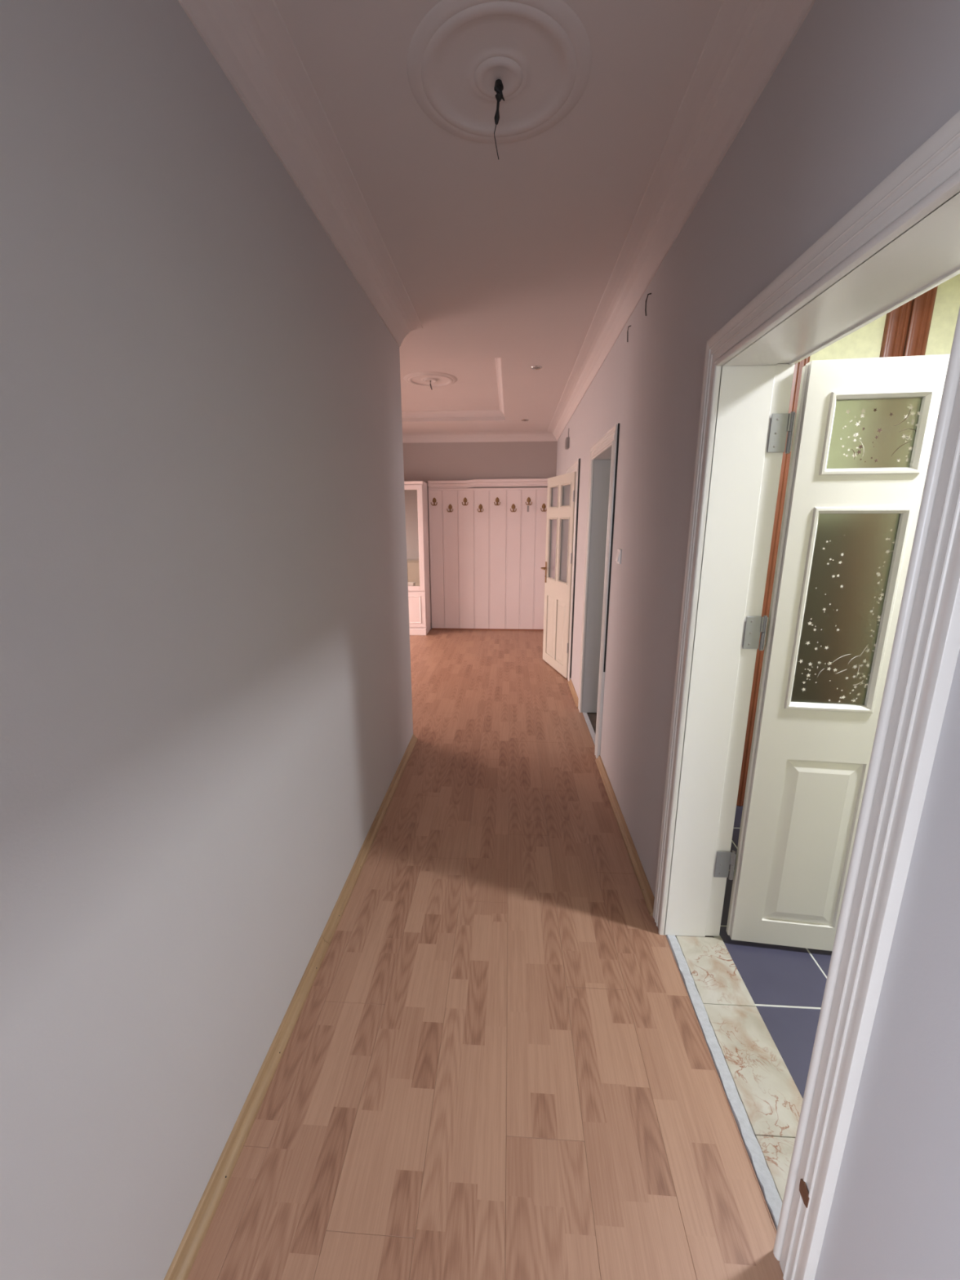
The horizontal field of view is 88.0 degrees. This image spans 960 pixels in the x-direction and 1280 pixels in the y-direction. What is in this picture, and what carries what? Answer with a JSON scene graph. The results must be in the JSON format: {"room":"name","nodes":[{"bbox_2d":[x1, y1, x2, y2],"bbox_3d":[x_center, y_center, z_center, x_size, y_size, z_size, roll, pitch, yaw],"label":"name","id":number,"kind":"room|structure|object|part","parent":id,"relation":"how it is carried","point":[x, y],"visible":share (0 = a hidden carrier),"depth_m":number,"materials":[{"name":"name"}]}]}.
{"room":"home hallway","nodes":[
{"label":"home hallway","id":0,"kind":"room"},
{"bbox_2d":[0,0,413,1279],"bbox_3d":[-0.730,0.036,0.543,0.130,2.800,5.751,1,14,3],"label":"wall","id":1,"kind":"structure","parent":0,"point":[206,720],"depth_m":0.99,"materials":[{"name":"grey paint"}]},
{"bbox_2d":[164,733,417,1279],"bbox_3d":[-0.572,1.086,2.082,0.030,0.040,3.227,1,14,3],"label":"baseboard","id":2,"kind":"structure","parent":1,"relation":"attached to","point":[182,1263],"depth_m":1.41,"materials":[{"name":"brown wood"}]},
{"bbox_2d":[177,0,422,346],"bbox_3d":[-0.593,-1.178,0.244,0.150,0.100,5.751,1,14,3],"label":"trim","id":3,"kind":"structure","parent":1,"relation":"attached to","point":[251,41],"depth_m":1.44,"materials":[{"name":"grey paint"}]},
{"bbox_2d":[402,440,557,628],"bbox_3d":[0.085,-1.535,7.091,7.600,2.800,0.150,1,14,3],"label":"wall","id":4,"kind":"structure","parent":0,"point":[424,462],"depth_m":6.80,"materials":[{"name":"beige paint"}]},
{"bbox_2d":[402,431,556,443],"bbox_3d":[-1.268,-2.732,6.733,4.614,0.100,0.150,1,14,3],"label":"trim","id":5,"kind":"structure","parent":4,"relation":"attached to","point":[483,437],"depth_m":6.69,"materials":[{"name":"grey paint"}]},
{"bbox_2d":[427,478,547,630],"bbox_3d":[0.153,-1.176,7.050,1.750,2.120,0.087,1,14,3],"label":"panel","id":6,"kind":"object","parent":4,"relation":"attached to","point":[487,552],"visible":0.99,"depth_m":7.04,"materials":[{"name":"white paint"},{"name":"aged brass"}]},
{"bbox_3d":[0.008,-1.833,6.897,0.057,0.108,0.026,1,14,3],"label":"hook plate","id":7,"kind":"part","parent":6,"relation":"part of","materials":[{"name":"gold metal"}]},
{"bbox_3d":[0.153,-2.151,6.826,1.746,0.119,0.068,1,14,3],"label":"cornice","id":8,"kind":"part","parent":6,"relation":"part of","materials":[{"name":"white paint"}]},
{"bbox_3d":[0.154,-2.079,6.843,1.746,0.028,0.022,1,14,3],"label":"rail","id":9,"kind":"part","parent":6,"relation":"part of","materials":[{"name":"white paint"}]},
{"bbox_3d":[0.880,-1.828,6.845,0.057,0.108,0.026,1,14,3],"label":"hook plate","id":10,"kind":"part","parent":6,"relation":"part of","materials":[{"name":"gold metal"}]},
{"bbox_2d":[274,0,723,433],"bbox_3d":[-1.455,-1.780,2.120,4.804,0.200,9.571,1,14,3],"label":"ceiling","id":11,"kind":"structure","parent":0,"point":[513,258],"depth_m":1.74,"materials":[{"name":"paint"}]},
{"bbox_2d":[403,371,457,386],"bbox_3d":[-0.445,-2.337,4.474,0.480,0.018,0.480,1,14,3],"label":"ceiling rose","id":12,"kind":"object","parent":11,"relation":"attached to","point":[422,378],"visible":0.98,"depth_m":4.43,"materials":[{"name":"grey paint"}]},
{"bbox_2d":[401,409,504,419],"bbox_3d":[-1.317,-2.630,5.838,3.222,0.082,0.060,1,14,3],"label":"trim","id":13,"kind":"structure","parent":11,"relation":"attached to","point":[478,414],"depth_m":5.78,"materials":[{"name":"grey paint"}]},
{"bbox_2d":[406,0,591,143],"bbox_3d":[0.049,-1.482,1.313,0.480,0.010,0.480,1,14,3],"label":"ceiling rose","id":14,"kind":"object","parent":11,"relation":"attached to","point":[540,51],"visible":0.98,"depth_m":1.27,"materials":[{"name":"grey paint"}]},
{"bbox_2d":[493,79,504,159],"bbox_3d":[0.052,-1.398,1.335,0.029,0.161,0.033,1,14,3],"label":"wire","id":15,"kind":"object","parent":14,"relation":"hanging from","point":[499,87],"visible":1,"depth_m":1.32,"materials":[{"name":"black"}]},
{"bbox_2d":[494,357,505,418],"bbox_3d":[0.195,-2.352,4.668,0.060,0.082,2.280,1,14,3],"label":"trim","id":16,"kind":"structure","parent":11,"relation":"attached to","point":[498,360],"depth_m":4.47,"materials":[{"name":"grey paint"}]},
{"bbox_2d":[530,365,542,369],"bbox_3d":[0.433,-2.079,3.801,0.088,0.014,0.088,1,14,3],"label":"recessed light","id":17,"kind":"object","parent":11,"relation":"in","point":[535,367],"visible":1,"depth_m":3.80,"materials":[{"name":"silver metal"}]},
{"bbox_2d":[186,628,831,1279],"bbox_3d":[-0.203,1.016,2.714,7.300,0.120,9.571,1,14,3],"label":"floor","id":18,"kind":"structure","parent":0,"point":[496,1063],"depth_m":1.50,"materials":[{"name":"brown wood"}]},
{"bbox_2d":[404,480,431,635],"bbox_3d":[-1.307,-1.125,6.967,1.146,2.066,0.445,1,14,3],"label":"tall cabinet","id":19,"kind":"object","parent":18,"relation":"on","point":[416,506],"visible":0.23,"depth_m":6.77,"materials":[{"name":"white paint"}]},
{"bbox_2d":[404,489,419,586],"bbox_3d":[-1.037,-1.360,6.692,0.432,1.278,0.004,1,14,3],"label":"mirror","id":20,"kind":"object","parent":19,"relation":"attached to","point":[411,496],"depth_m":6.67,"materials":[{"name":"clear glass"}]},
{"bbox_3d":[-1.037,-1.357,6.692,0.564,1.400,0.019,1,14,3],"label":"mirror door","id":21,"kind":"part","parent":19,"relation":"part of","materials":[{"name":"white paint"}]},
{"bbox_3d":[-1.036,-0.420,6.904,0.440,0.382,0.007,1,14,3],"label":"panel moulding","id":22,"kind":"part","parent":19,"relation":"part of","materials":[{"name":"white paint"}]},
{"bbox_3d":[-1.309,-2.112,6.730,1.146,0.036,0.444,1,14,3],"label":"cornice","id":23,"kind":"part","parent":19,"relation":"part of","materials":[{"name":"white paint"}]},
{"bbox_3d":[-1.035,-0.421,6.916,0.564,0.494,0.019,1,14,3],"label":"door","id":24,"kind":"part","parent":19,"relation":"part of","materials":[{"name":"white paint"}]},
{"bbox_2d":[555,0,959,1279],"bbox_3d":[0.851,-0.391,2.311,0.190,2.800,9.571,1,14,3],"label":"wall","id":25,"kind":"structure","parent":0,"point":[860,86],"depth_m":1.01,"materials":[{"name":"grey paint"}]},
{"bbox_2d":[564,428,569,449],"bbox_3d":[0.934,-2.157,5.318,0.039,0.208,0.110,1,14,3],"label":"door chime","id":26,"kind":"object","parent":25,"relation":"attached to","point":[567,438],"visible":1,"depth_m":5.28,"materials":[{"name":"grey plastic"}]},
{"bbox_2d":[566,458,580,681],"bbox_3d":[1.020,-0.704,5.126,0.231,2.103,0.958,1,14,3],"label":"door frame","id":27,"kind":"structure","parent":25,"relation":"in","point":[575,467],"depth_m":4.68,"materials":[{"name":"white paint"}]},
{"bbox_2d":[541,471,576,678],"bbox_3d":[0.813,-0.661,5.135,0.165,1.985,0.761,-3,14,-11],"label":"panelled door","id":28,"kind":"structure","parent":27,"relation":"attached to","point":[561,492],"depth_m":5.08,"materials":[{"name":"beige paint"}]},
{"bbox_3d":[0.723,-0.746,5.456,0.007,0.230,0.035,-3,14,-11],"label":"handle plate","id":29,"kind":"part","parent":28,"relation":"part of","materials":[{"name":"gold metal"}]},
{"bbox_3d":[0.782,-0.147,5.421,0.035,0.652,0.246,-3,14,-11],"label":"panel","id":30,"kind":"part","parent":28,"relation":"part of","materials":[{"name":"beige paint"}]},
{"bbox_3d":[0.779,-0.956,5.231,0.004,0.626,0.246,-3,14,-11],"label":"glass pane","id":31,"kind":"part","parent":28,"relation":"part of","materials":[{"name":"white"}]},
{"bbox_3d":[0.778,-1.470,5.108,0.004,0.208,0.246,-3,14,-11],"label":"glass pane","id":32,"kind":"part","parent":28,"relation":"part of","materials":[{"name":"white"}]},
{"bbox_3d":[0.842,-0.078,5.133,0.035,0.652,0.246,-3,14,-11],"label":"panel","id":33,"kind":"part","parent":28,"relation":"part of","materials":[{"name":"beige paint"}]},
{"bbox_3d":[0.845,-0.881,4.918,0.004,0.626,0.246,-3,14,-11],"label":"glass pane","id":34,"kind":"part","parent":28,"relation":"part of","materials":[{"name":"clear glass"}]},
{"bbox_3d":[0.844,-1.396,4.795,0.004,0.208,0.246,-3,14,-11],"label":"glass pane","id":35,"kind":"part","parent":28,"relation":"part of","materials":[{"name":"clear glass"}]},
{"bbox_3d":[0.913,-1.678,4.903,0.020,0.095,0.950,1,14,3],"label":"casing","id":36,"kind":"part","parent":27,"relation":"part of","materials":[{"name":"white paint"}]},
{"bbox_2d":[568,679,578,708],"bbox_3d":[0.863,0.484,4.580,0.030,0.040,0.687,1,14,3],"label":"baseboard","id":37,"kind":"structure","parent":25,"relation":"attached to","point":[574,694],"depth_m":4.56,"materials":[{"name":"brown wood"}]},
{"bbox_2d":[577,422,619,758],"bbox_3d":[0.922,-0.314,3.535,0.231,2.119,0.960,1,14,3],"label":"door frame","id":38,"kind":"structure","parent":25,"relation":"in","point":[603,458],"depth_m":3.80,"materials":[{"name":"white paint"}]},
{"bbox_3d":[0.843,-0.422,3.960,0.020,2.099,0.095,1,14,3],"label":"casing","id":39,"kind":"part","parent":38,"relation":"part of","materials":[{"name":"white paint"}]},
{"bbox_3d":[0.815,-1.296,3.309,0.020,0.095,0.955,1,14,3],"label":"casing","id":40,"kind":"part","parent":38,"relation":"part of","materials":[{"name":"white paint"}]},
{"bbox_3d":[0.791,-0.222,3.125,0.020,2.099,0.095,1,14,3],"label":"casing","id":41,"kind":"part","parent":38,"relation":"part of","materials":[{"name":"white paint"}]},
{"bbox_2d":[615,548,622,564],"bbox_3d":[0.776,-0.469,2.788,0.017,0.082,0.082,1,14,3],"label":"light switch","id":42,"kind":"object","parent":25,"relation":"attached to","point":[618,559],"visible":1,"depth_m":2.76,"materials":[{"name":"white plastic"}]},
{"bbox_2d":[595,755,654,915],"bbox_3d":[0.745,0.944,2.664,0.030,0.040,1.344,1,14,3],"label":"baseboard","id":43,"kind":"structure","parent":25,"relation":"attached to","point":[647,894],"depth_m":2.44,"materials":[{"name":"brown wood"}]},
{"bbox_2d":[644,293,651,315],"bbox_3d":[0.755,-1.508,2.234,0.027,0.086,0.025,1,14,3],"label":"wire","id":44,"kind":"object","parent":25,"relation":"attached to","point":[649,293],"visible":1,"depth_m":2.23,"materials":[{"name":"black"}]},
{"bbox_2d":[546,0,815,440],"bbox_3d":[0.679,-1.609,2.030,0.150,0.100,9.571,1,14,3],"label":"trim","id":45,"kind":"structure","parent":25,"relation":"attached to","point":[747,40],"depth_m":1.51,"materials":[{"name":"grey paint"}]},
{"bbox_2d":[653,110,959,1279],"bbox_3d":[0.783,0.253,1.266,0.235,2.155,1.043,1,14,3],"label":"door frame","id":46,"kind":"structure","parent":25,"relation":"in","point":[900,242],"depth_m":1.10,"materials":[{"name":"white paint"}]},
{"bbox_3d":[0.705,0.114,1.726,0.020,2.099,0.095,1,14,3],"label":"casing","id":47,"kind":"part","parent":46,"relation":"part of","materials":[{"name":"white paint"}]},
{"bbox_2d":[714,354,950,951],"bbox_3d":[1.276,0.175,1.617,0.822,1.985,0.165,2,14,8],"label":"panelled door","id":48,"kind":"structure","parent":46,"relation":"attached to","point":[864,428],"depth_m":1.58,"materials":[{"name":"white paint"}]},
{"bbox_3d":[1.169,0.722,1.765,0.246,0.652,0.035,2,14,8],"label":"panel","id":49,"kind":"part","parent":48,"relation":"part of","materials":[{"name":"white paint"}]},
{"bbox_3d":[1.145,-0.087,1.575,0.246,0.626,0.004,2,14,8],"label":"glass pane","id":50,"kind":"part","parent":48,"relation":"part of","materials":[{"name":"clear glass"}]},
{"bbox_2d":[798,528,894,702],"bbox_3d":[1.153,-0.067,1.576,0.226,0.557,0.002,2,14,8],"label":"print","id":51,"kind":"object","parent":48,"relation":"attached to","point":[852,571],"depth_m":1.57,"materials":[{"name":"beige glass"}]},
{"bbox_3d":[1.144,-0.601,1.452,0.246,0.208,0.004,2,14,8],"label":"glass pane","id":52,"kind":"part","parent":48,"relation":"part of","materials":[{"name":"clear glass"}]},
{"bbox_2d":[840,404,919,464],"bbox_3d":[1.161,-0.596,1.448,0.206,0.167,0.002,2,14,8],"label":"print","id":53,"kind":"object","parent":48,"relation":"attached to","point":[910,407],"depth_m":1.44},
{"bbox_3d":[0.674,-0.750,1.032,0.020,0.095,1.043,1,14,3],"label":"casing","id":54,"kind":"part","parent":46,"relation":"part of","materials":[{"name":"white paint"}]},
{"bbox_3d":[0.648,0.335,0.805,0.020,2.099,0.095,1,14,3],"label":"casing","id":55,"kind":"part","parent":46,"relation":"part of","materials":[{"name":"white paint"}]},
{"bbox_3d":[0.885,-0.747,1.020,0.020,0.095,1.043,1,14,3],"label":"casing","id":56,"kind":"part","parent":46,"relation":"part of","materials":[{"name":"white paint"}]},
{"bbox_2d":[809,273,959,361],"bbox_3d":[2.282,-0.434,2.479,2.646,2.800,0.112,1,14,3],"label":"wall","id":57,"kind":"structure","parent":0,"point":[865,342],"depth_m":2.23,"materials":[{"name":"yellow paint"}]},
{"bbox_2d":[736,356,809,806],"bbox_3d":[1.460,-0.373,2.488,0.090,2.680,0.022,1,14,3],"label":"door frame","id":58,"kind":"structure","parent":57,"relation":"attached to","point":[798,366],"depth_m":2.49,"materials":[{"name":"brown wood"}]},
{"bbox_2d":[879,285,937,357],"bbox_3d":[1.909,-0.367,2.461,0.186,2.680,0.022,1,14,3],"label":"door frame","id":59,"kind":"structure","parent":57,"relation":"attached to","point":[922,306],"depth_m":2.21,"materials":[{"name":"brown wood"}]}
]}

